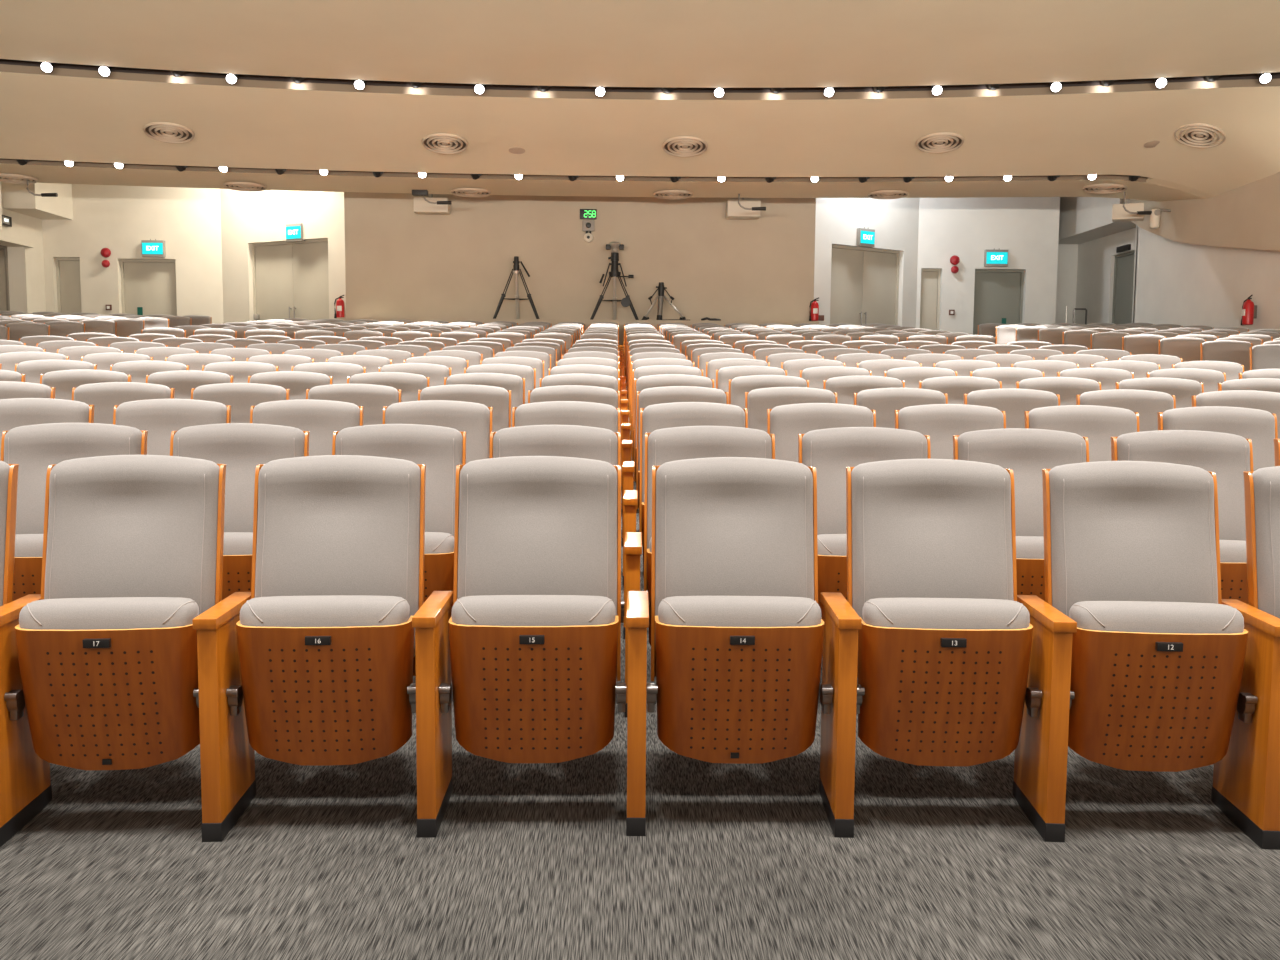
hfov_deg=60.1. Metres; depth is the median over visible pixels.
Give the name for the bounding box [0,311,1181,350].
seats
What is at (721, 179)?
ceiling spotlight
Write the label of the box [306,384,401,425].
seat
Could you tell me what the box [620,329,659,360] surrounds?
seat
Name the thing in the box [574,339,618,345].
seat
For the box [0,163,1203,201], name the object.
ceiling
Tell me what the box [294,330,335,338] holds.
seat
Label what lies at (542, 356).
seat
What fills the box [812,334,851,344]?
seat
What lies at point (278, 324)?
seat
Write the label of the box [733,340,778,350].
seat
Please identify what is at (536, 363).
seat
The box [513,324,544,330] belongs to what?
seat
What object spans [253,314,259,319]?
wall socket
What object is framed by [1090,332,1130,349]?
seat
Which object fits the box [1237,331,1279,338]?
seat
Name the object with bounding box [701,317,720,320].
cable
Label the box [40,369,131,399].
seat
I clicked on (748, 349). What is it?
seat
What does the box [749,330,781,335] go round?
seat
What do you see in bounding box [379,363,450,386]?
seat
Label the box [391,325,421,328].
seat
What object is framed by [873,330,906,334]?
seat
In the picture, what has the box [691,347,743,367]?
seat
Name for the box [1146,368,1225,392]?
seat
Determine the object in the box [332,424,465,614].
seat
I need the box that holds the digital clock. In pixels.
[580,209,596,218]
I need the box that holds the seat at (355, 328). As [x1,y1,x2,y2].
[334,326,368,330]
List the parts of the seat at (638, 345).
backrest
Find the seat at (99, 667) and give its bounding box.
[0,455,225,846]
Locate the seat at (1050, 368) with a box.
[1011,360,1078,376]
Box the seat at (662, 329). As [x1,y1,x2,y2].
[661,326,690,335]
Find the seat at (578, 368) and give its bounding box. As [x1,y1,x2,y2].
[549,364,619,378]
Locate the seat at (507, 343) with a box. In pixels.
[467,338,512,348]
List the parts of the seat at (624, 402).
panel, armrest, backrest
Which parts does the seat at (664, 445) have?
panel, armrest, backrest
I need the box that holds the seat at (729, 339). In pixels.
[719,334,757,345]
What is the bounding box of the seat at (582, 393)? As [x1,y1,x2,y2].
[528,385,619,407]
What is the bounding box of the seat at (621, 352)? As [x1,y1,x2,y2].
[619,325,655,365]
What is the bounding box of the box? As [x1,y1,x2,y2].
[818,315,823,320]
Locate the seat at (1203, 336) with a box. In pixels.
[1176,334,1218,341]
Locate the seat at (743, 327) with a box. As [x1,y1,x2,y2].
[735,326,764,330]
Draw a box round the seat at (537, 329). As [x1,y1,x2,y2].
[509,326,540,333]
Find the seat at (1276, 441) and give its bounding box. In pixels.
[1274,439,1279,465]
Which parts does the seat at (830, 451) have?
backrest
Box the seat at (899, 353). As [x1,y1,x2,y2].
[879,348,932,359]
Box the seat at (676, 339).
[672,334,711,349]
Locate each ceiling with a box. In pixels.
[0,0,1279,87]
[0,72,1279,195]
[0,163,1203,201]
[1146,178,1212,197]
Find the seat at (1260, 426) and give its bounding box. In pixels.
[1157,406,1277,470]
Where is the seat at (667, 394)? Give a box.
[622,386,728,585]
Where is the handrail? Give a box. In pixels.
[1065,307,1086,323]
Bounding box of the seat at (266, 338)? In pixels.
[245,335,292,342]
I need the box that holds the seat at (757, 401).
[745,387,837,431]
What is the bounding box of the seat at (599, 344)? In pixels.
[571,342,618,349]
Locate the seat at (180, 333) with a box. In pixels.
[141,327,185,337]
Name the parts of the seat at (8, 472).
backrest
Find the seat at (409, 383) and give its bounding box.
[347,372,429,401]
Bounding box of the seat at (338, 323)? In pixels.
[327,322,353,325]
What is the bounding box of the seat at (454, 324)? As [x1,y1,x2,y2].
[441,323,469,327]
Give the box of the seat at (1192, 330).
[1168,327,1203,332]
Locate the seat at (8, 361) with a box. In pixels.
[0,351,68,370]
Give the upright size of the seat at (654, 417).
1.045 m
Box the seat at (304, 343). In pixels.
[276,339,327,348]
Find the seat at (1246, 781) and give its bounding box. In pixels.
[1211,466,1279,849]
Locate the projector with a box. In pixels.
[1150,208,1170,228]
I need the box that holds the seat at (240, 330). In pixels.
[221,326,257,337]
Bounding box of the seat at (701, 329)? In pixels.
[698,326,727,332]
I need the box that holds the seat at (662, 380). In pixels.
[622,374,713,546]
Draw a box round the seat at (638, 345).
[620,343,675,394]
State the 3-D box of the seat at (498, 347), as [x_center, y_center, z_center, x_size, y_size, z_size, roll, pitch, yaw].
[-1.665,-0.912,11.174,0.570,0.985,0.447,0,5,-4]
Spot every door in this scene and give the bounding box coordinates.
[0,245,9,310]
[56,258,81,313]
[120,259,176,315]
[252,239,328,320]
[830,245,899,325]
[920,269,940,329]
[973,269,1023,334]
[1112,251,1134,324]
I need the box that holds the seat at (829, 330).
[820,328,850,332]
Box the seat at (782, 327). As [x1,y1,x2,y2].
[772,326,801,330]
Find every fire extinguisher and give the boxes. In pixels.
[334,295,344,317]
[809,297,818,320]
[1241,295,1256,324]
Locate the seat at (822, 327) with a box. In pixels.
[810,326,838,330]
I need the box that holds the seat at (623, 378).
[620,339,671,428]
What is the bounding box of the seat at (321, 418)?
[250,399,363,455]
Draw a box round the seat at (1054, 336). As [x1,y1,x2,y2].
[1038,328,1071,344]
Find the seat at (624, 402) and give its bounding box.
[621,352,686,447]
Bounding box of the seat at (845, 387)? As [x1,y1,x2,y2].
[823,375,904,404]
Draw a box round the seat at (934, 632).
[819,459,1041,837]
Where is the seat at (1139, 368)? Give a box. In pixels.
[1090,360,1159,378]
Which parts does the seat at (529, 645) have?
armrest, panel, number plate, backrest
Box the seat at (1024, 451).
[953,428,1088,600]
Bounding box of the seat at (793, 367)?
[781,359,844,376]
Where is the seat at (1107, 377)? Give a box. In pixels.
[1057,368,1133,389]
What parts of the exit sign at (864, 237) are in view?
panel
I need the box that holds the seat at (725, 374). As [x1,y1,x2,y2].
[716,366,786,402]
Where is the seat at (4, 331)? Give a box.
[0,325,9,339]
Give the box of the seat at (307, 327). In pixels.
[290,325,323,329]
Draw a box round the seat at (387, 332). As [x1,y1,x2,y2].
[363,328,397,336]
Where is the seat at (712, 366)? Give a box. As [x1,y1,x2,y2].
[706,358,769,388]
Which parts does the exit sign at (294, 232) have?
panel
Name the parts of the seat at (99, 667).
armrest, panel, number plate, backrest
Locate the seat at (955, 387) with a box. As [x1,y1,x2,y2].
[919,376,1001,403]
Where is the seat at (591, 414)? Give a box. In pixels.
[512,401,619,432]
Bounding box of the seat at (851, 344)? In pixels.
[840,340,886,348]
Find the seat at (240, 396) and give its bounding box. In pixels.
[191,383,289,422]
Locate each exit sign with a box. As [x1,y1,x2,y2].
[141,239,165,256]
[286,222,304,241]
[856,227,874,246]
[984,248,1007,266]
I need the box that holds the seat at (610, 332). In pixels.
[582,331,618,335]
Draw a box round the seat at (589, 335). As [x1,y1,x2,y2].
[580,333,618,341]
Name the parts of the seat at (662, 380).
panel, armrest, backrest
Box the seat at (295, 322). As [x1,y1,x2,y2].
[286,321,316,324]
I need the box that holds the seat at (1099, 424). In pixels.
[1024,405,1139,461]
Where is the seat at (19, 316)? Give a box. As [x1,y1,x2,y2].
[10,314,41,318]
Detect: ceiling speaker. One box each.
[509,147,524,153]
[1144,141,1159,147]
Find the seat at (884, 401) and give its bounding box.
[854,388,947,427]
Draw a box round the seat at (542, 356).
[493,351,550,376]
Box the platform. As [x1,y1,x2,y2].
[337,317,818,368]
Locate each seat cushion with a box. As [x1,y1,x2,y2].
[15,534,42,556]
[19,597,198,629]
[223,532,252,554]
[240,595,409,626]
[424,532,453,553]
[451,595,615,625]
[649,537,651,552]
[658,596,821,626]
[817,534,846,555]
[862,598,1029,629]
[1016,536,1043,558]
[1069,601,1243,633]
[1219,540,1246,562]
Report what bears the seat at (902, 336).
on the floor
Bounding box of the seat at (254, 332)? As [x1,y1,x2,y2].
[244,329,286,337]
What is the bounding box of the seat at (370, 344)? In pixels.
[336,340,386,349]
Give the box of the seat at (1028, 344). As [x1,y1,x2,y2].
[1005,341,1053,348]
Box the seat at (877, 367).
[857,359,921,376]
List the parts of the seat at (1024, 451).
backrest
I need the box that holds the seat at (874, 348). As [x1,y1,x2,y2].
[858,344,907,353]
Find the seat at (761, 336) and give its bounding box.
[756,332,793,339]
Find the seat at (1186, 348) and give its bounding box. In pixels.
[1158,337,1205,361]
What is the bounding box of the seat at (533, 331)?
[503,328,535,338]
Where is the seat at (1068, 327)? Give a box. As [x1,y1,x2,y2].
[1058,326,1086,329]
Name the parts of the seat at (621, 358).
backrest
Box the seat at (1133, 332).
[1110,330,1145,334]
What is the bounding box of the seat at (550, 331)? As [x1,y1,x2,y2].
[538,330,574,343]
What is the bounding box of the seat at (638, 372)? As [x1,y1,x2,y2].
[621,365,702,516]
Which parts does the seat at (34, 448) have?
backrest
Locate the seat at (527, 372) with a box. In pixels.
[464,364,535,403]
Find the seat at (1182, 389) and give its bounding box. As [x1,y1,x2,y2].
[1115,377,1203,407]
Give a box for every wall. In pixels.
[0,181,45,313]
[1,182,72,219]
[42,184,223,323]
[220,189,345,322]
[344,192,815,320]
[814,198,918,327]
[916,197,1059,334]
[1055,244,1077,323]
[1058,197,1135,243]
[1075,227,1135,324]
[1125,172,1279,250]
[1132,225,1137,322]
[1133,226,1279,330]
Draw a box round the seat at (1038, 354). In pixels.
[1007,349,1063,359]
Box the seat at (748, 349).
[743,343,790,355]
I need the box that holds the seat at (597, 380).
[540,373,619,390]
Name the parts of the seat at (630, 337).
panel, backrest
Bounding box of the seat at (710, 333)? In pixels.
[707,329,740,339]
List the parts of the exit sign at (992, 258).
panel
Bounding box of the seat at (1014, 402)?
[964,388,1059,427]
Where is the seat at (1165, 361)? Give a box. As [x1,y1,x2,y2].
[1118,354,1181,369]
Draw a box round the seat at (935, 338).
[906,335,947,343]
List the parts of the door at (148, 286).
push plate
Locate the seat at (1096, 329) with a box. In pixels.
[1082,328,1113,331]
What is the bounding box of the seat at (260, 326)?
[247,324,279,328]
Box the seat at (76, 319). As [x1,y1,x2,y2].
[65,317,96,321]
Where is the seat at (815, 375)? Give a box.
[800,366,871,388]
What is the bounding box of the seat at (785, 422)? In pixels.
[767,403,875,461]
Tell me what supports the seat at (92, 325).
on the floor
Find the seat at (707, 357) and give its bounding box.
[698,352,755,376]
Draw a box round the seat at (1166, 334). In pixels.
[1141,332,1179,337]
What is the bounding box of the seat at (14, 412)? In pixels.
[0,398,94,458]
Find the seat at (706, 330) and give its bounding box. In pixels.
[703,328,733,334]
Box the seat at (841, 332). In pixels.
[831,330,864,334]
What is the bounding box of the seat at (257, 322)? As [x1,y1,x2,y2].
[246,321,275,323]
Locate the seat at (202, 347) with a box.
[178,342,235,353]
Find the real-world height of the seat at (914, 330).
0.985 m
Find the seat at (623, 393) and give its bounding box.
[620,347,680,431]
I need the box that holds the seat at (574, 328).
[547,326,579,339]
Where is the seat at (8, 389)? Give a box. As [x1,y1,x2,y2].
[0,381,55,398]
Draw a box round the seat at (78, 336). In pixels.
[66,332,118,341]
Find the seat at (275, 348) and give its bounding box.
[245,343,301,353]
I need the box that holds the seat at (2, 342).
[0,339,25,345]
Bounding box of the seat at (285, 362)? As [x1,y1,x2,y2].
[246,354,313,370]
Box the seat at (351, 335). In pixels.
[343,330,383,339]
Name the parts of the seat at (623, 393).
panel, backrest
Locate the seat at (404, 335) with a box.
[391,331,431,340]
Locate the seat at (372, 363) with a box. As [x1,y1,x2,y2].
[326,355,391,372]
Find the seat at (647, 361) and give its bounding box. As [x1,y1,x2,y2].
[621,358,693,485]
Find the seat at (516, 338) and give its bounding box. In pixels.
[486,332,525,346]
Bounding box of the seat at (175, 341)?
[151,337,204,346]
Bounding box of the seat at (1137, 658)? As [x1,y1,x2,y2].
[1012,461,1257,841]
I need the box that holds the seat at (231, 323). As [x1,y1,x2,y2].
[224,322,255,325]
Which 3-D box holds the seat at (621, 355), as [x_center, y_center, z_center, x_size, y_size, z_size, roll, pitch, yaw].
[-0.019,-1.804,16.585,0.570,0.985,0.447,0,5,-1]
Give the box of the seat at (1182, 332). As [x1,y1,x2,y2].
[1155,329,1191,334]
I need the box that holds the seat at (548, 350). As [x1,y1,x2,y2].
[504,346,556,368]
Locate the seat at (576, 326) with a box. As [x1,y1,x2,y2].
[550,325,581,334]
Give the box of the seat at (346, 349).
[312,344,366,355]
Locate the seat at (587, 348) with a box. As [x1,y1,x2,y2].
[566,346,618,354]
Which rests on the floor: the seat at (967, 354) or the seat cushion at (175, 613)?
the seat at (967, 354)
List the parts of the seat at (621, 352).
backrest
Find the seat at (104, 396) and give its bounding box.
[72,382,174,423]
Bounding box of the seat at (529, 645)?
[412,456,625,837]
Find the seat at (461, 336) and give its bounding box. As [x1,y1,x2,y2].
[439,332,478,342]
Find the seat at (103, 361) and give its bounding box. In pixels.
[81,352,152,370]
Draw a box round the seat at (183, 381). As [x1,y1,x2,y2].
[146,370,233,398]
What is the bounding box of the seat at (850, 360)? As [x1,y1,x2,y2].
[834,353,892,366]
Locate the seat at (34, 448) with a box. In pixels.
[0,423,147,600]
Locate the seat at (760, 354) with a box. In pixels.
[753,348,805,360]
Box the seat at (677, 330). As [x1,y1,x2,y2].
[666,329,700,340]
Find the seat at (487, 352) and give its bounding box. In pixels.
[441,345,493,359]
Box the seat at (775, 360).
[766,353,823,367]
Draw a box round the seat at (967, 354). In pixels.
[943,349,997,359]
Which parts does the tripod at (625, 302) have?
rod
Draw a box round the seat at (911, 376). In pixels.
[884,367,956,387]
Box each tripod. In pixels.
[493,256,539,318]
[590,253,638,319]
[642,282,685,319]
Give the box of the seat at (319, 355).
[282,349,342,362]
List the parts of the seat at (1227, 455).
backrest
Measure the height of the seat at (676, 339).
0.985 m
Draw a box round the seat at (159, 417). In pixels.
[113,399,230,455]
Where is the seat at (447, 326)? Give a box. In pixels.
[430,325,461,329]
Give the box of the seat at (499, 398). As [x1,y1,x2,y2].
[418,384,510,431]
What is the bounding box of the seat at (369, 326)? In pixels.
[349,324,381,328]
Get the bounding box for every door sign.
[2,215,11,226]
[1116,244,1130,252]
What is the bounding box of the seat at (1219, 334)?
[1190,332,1229,337]
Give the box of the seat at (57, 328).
[44,321,85,336]
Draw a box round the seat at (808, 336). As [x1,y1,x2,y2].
[800,332,837,339]
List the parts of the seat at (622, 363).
backrest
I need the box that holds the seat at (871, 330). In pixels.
[860,328,890,332]
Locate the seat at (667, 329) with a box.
[664,327,696,339]
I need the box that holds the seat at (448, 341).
[412,337,458,346]
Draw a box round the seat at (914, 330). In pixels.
[900,328,930,332]
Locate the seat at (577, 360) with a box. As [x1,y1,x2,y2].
[556,357,618,368]
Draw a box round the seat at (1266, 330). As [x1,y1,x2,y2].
[1247,329,1279,333]
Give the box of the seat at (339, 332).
[316,328,352,336]
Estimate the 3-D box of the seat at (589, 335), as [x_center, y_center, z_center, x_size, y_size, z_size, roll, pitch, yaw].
[-0.550,-1.358,13.905,0.570,0.985,0.447,0,5,-2]
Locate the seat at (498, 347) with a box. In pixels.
[455,341,503,353]
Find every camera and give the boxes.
[584,233,592,242]
[606,242,623,252]
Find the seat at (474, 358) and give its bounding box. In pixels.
[424,350,482,365]
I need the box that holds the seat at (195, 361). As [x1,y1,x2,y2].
[165,353,234,370]
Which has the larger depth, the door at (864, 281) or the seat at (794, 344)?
the door at (864, 281)
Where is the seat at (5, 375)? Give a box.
[0,370,25,381]
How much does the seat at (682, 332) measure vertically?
0.985 m
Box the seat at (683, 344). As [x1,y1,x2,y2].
[680,340,724,354]
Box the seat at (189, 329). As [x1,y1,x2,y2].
[172,325,209,337]
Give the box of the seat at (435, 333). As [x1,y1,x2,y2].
[407,329,442,336]
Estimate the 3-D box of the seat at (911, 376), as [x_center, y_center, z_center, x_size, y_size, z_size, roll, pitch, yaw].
[1.913,-0.259,7.635,0.570,1.045,0.447,1,5,4]
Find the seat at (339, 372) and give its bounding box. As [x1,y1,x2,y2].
[291,362,365,383]
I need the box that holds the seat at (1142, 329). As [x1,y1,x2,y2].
[1124,328,1157,331]
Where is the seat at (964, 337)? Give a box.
[955,335,995,343]
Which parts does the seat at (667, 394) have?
panel, armrest, backrest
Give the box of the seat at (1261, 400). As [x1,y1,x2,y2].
[1191,390,1279,438]
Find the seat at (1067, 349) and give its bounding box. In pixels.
[1037,345,1088,353]
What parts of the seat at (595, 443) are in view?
backrest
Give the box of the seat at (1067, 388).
[1016,377,1100,405]
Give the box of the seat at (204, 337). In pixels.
[187,334,235,341]
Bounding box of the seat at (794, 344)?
[787,340,831,348]
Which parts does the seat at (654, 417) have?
panel, armrest, backrest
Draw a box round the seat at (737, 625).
[626,457,832,835]
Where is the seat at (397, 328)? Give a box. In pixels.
[378,326,410,331]
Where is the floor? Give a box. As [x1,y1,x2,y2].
[0,386,1279,959]
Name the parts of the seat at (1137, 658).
panel, armrest, backrest, number plate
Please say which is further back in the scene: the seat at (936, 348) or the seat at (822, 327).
the seat at (822, 327)
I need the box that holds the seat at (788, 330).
[781,328,811,332]
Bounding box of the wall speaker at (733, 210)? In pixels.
[726,198,760,218]
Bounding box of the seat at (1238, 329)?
[1210,327,1248,332]
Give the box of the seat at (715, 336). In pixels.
[713,332,749,340]
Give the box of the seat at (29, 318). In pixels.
[20,316,55,320]
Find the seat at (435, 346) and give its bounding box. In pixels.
[396,341,445,350]
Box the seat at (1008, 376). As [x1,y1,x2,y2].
[970,367,1044,388]
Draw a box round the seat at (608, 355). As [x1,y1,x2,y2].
[562,351,618,360]
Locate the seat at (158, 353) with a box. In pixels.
[134,347,198,360]
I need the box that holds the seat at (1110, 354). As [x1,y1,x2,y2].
[1073,349,1131,360]
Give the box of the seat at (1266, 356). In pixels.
[1249,344,1279,369]
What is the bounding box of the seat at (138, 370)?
[110,360,188,382]
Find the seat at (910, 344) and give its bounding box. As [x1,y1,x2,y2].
[895,341,940,348]
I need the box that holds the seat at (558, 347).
[513,342,561,360]
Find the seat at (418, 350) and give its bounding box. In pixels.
[377,345,430,356]
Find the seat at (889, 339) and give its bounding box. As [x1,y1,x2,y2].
[859,335,899,344]
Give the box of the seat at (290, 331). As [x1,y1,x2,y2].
[270,327,304,338]
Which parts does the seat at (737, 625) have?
panel, armrest, backrest, number plate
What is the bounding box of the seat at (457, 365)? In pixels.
[404,356,468,374]
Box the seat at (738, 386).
[729,375,808,408]
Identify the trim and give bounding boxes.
[0,59,1279,92]
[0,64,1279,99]
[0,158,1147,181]
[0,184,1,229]
[0,234,33,247]
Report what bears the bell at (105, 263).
attached to the wall at (116, 218)
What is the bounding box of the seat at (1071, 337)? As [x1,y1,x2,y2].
[1063,330,1098,349]
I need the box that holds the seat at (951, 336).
[936,332,970,343]
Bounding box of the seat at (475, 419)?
[383,400,492,463]
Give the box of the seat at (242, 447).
[170,423,309,599]
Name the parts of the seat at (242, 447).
backrest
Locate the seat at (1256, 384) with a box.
[1218,378,1279,392]
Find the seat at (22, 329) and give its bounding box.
[5,322,49,340]
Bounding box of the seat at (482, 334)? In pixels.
[450,329,487,337]
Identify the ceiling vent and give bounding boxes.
[0,173,37,183]
[143,122,194,142]
[223,182,266,191]
[422,133,467,153]
[451,188,490,196]
[653,190,692,198]
[662,136,707,156]
[868,190,908,198]
[916,132,963,152]
[1083,183,1127,193]
[1174,123,1225,147]
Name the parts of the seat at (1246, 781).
panel, armrest, backrest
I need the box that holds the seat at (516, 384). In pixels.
[444,373,524,426]
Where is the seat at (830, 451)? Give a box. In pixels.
[798,427,930,656]
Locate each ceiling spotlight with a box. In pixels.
[16,159,28,164]
[40,62,53,72]
[64,161,73,166]
[98,66,110,76]
[114,163,123,168]
[170,70,185,76]
[175,165,187,171]
[218,167,227,172]
[225,74,237,83]
[275,169,285,174]
[291,77,305,82]
[319,170,327,175]
[354,80,364,89]
[372,172,383,176]
[410,82,423,87]
[418,173,426,177]
[471,174,481,179]
[474,84,484,93]
[514,175,522,179]
[538,86,551,91]
[568,175,578,180]
[595,87,605,96]
[616,176,623,180]
[662,87,673,93]
[670,177,680,181]
[714,88,724,97]
[717,177,725,181]
[765,177,775,182]
[771,88,782,93]
[810,177,818,182]
[824,87,834,96]
[858,177,869,182]
[873,86,887,92]
[903,177,914,182]
[931,85,942,95]
[944,177,953,181]
[988,84,999,89]
[1003,176,1011,180]
[1048,175,1059,180]
[1050,82,1061,91]
[1087,175,1096,179]
[1101,80,1113,85]
[1129,175,1140,180]
[1154,78,1167,87]
[1206,75,1221,81]
[1258,73,1271,83]
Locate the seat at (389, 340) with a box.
[358,336,403,344]
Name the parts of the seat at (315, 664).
armrest, panel, number plate, backrest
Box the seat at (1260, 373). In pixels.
[1238,369,1279,378]
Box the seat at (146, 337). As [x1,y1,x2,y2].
[127,333,175,341]
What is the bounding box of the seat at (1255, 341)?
[1214,337,1262,345]
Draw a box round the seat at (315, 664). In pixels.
[192,455,425,841]
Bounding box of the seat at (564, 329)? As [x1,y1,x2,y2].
[543,328,577,340]
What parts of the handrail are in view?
post, rail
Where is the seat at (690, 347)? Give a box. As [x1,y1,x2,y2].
[685,343,733,360]
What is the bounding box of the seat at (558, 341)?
[521,338,565,354]
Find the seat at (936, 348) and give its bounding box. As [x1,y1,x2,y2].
[917,344,966,353]
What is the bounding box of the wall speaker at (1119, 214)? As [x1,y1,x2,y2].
[1112,199,1143,221]
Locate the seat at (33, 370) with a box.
[15,359,96,383]
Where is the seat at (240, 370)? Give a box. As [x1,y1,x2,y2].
[202,361,278,382]
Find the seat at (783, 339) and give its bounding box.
[765,334,804,344]
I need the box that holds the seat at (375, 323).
[364,322,392,326]
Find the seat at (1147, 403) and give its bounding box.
[1076,389,1175,431]
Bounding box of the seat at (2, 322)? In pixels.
[0,320,34,325]
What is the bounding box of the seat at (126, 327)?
[110,318,143,336]
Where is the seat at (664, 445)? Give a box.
[624,426,774,717]
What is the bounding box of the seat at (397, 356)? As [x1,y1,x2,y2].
[354,349,413,363]
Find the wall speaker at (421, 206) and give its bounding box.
[414,194,449,213]
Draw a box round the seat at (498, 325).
[477,324,507,329]
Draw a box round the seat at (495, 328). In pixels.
[468,326,501,331]
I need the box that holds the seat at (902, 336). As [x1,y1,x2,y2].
[891,332,925,341]
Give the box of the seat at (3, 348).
[0,345,45,353]
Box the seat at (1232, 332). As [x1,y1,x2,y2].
[1201,329,1239,334]
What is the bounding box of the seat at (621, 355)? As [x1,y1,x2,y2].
[620,327,657,356]
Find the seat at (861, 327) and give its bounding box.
[847,326,875,330]
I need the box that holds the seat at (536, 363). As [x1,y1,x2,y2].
[480,356,543,387]
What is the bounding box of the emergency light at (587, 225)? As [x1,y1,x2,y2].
[582,220,593,232]
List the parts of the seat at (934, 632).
panel, armrest, backrest, number plate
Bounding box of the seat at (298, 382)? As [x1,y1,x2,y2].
[248,371,332,399]
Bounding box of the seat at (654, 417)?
[623,402,747,638]
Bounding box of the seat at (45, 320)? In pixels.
[31,318,68,323]
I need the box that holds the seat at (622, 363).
[620,331,662,375]
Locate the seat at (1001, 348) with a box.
[976,344,1027,353]
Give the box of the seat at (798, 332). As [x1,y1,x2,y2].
[790,330,822,334]
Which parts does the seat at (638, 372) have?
panel, armrest, backrest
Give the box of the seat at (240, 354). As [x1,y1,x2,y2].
[209,348,271,360]
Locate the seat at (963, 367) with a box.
[933,360,999,375]
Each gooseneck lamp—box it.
[26,179,57,196]
[412,190,450,204]
[738,194,765,210]
[1123,192,1151,214]
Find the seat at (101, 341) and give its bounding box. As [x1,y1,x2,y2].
[86,337,141,346]
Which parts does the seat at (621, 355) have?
backrest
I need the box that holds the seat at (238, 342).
[214,338,266,347]
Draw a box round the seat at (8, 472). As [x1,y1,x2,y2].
[0,461,18,605]
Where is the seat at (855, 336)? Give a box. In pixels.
[844,332,880,340]
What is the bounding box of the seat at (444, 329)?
[419,327,452,332]
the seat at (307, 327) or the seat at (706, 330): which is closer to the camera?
the seat at (307, 327)
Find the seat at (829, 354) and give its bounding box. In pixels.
[816,348,868,359]
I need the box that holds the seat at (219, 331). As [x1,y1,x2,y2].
[193,328,236,337]
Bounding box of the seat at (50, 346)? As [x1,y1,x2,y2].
[36,340,97,352]
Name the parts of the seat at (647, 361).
panel, armrest, backrest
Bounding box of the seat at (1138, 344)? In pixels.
[1122,334,1165,354]
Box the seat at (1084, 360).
[1045,354,1107,367]
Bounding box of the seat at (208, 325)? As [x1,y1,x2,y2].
[200,324,234,327]
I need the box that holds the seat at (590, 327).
[586,327,618,330]
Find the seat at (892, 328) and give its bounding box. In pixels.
[885,327,913,329]
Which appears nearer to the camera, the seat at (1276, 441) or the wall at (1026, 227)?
the seat at (1276, 441)
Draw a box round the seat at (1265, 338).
[1228,334,1272,342]
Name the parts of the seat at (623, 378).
panel, backrest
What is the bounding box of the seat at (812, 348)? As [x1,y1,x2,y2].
[800,344,848,353]
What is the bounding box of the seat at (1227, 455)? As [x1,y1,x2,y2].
[1111,430,1252,603]
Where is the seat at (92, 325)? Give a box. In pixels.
[78,319,116,335]
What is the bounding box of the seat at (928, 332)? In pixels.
[916,330,948,334]
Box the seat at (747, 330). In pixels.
[741,328,772,333]
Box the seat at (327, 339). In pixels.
[302,336,348,343]
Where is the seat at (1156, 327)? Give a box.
[1138,326,1169,329]
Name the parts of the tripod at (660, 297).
leg, leg, leg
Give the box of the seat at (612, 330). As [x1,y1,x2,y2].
[584,329,618,332]
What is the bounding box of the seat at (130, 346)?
[108,341,167,352]
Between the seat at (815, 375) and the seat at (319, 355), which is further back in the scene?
the seat at (319, 355)
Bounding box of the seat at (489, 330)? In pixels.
[460,327,494,333]
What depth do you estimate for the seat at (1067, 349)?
11.01 m
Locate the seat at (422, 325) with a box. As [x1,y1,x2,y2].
[402,323,431,327]
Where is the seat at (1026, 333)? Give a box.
[1016,326,1046,340]
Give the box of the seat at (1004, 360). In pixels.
[973,354,1034,366]
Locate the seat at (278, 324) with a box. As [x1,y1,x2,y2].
[267,323,297,326]
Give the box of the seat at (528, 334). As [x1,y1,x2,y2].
[494,330,531,338]
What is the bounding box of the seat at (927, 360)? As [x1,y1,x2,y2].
[903,353,962,366]
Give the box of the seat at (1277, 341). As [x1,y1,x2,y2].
[1261,340,1279,344]
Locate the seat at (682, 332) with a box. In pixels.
[669,331,705,341]
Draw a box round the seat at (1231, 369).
[1172,361,1243,380]
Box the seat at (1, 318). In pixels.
[0,317,21,319]
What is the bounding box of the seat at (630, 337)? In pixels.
[620,333,664,400]
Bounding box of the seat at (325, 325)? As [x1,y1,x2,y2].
[309,323,339,327]
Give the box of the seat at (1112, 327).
[1098,326,1127,329]
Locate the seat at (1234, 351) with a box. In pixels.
[1200,340,1252,371]
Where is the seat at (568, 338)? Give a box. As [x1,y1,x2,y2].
[533,333,572,349]
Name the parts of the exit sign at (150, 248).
panel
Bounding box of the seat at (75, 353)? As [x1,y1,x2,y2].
[57,346,123,360]
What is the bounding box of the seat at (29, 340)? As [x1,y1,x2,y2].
[19,336,75,346]
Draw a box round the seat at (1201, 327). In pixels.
[1182,326,1213,329]
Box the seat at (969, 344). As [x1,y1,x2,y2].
[949,341,996,348]
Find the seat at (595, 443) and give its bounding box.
[490,425,623,622]
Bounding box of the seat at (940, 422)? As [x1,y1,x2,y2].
[895,404,1005,458]
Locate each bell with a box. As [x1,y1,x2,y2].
[100,248,110,257]
[102,260,109,267]
[950,255,959,264]
[951,266,958,273]

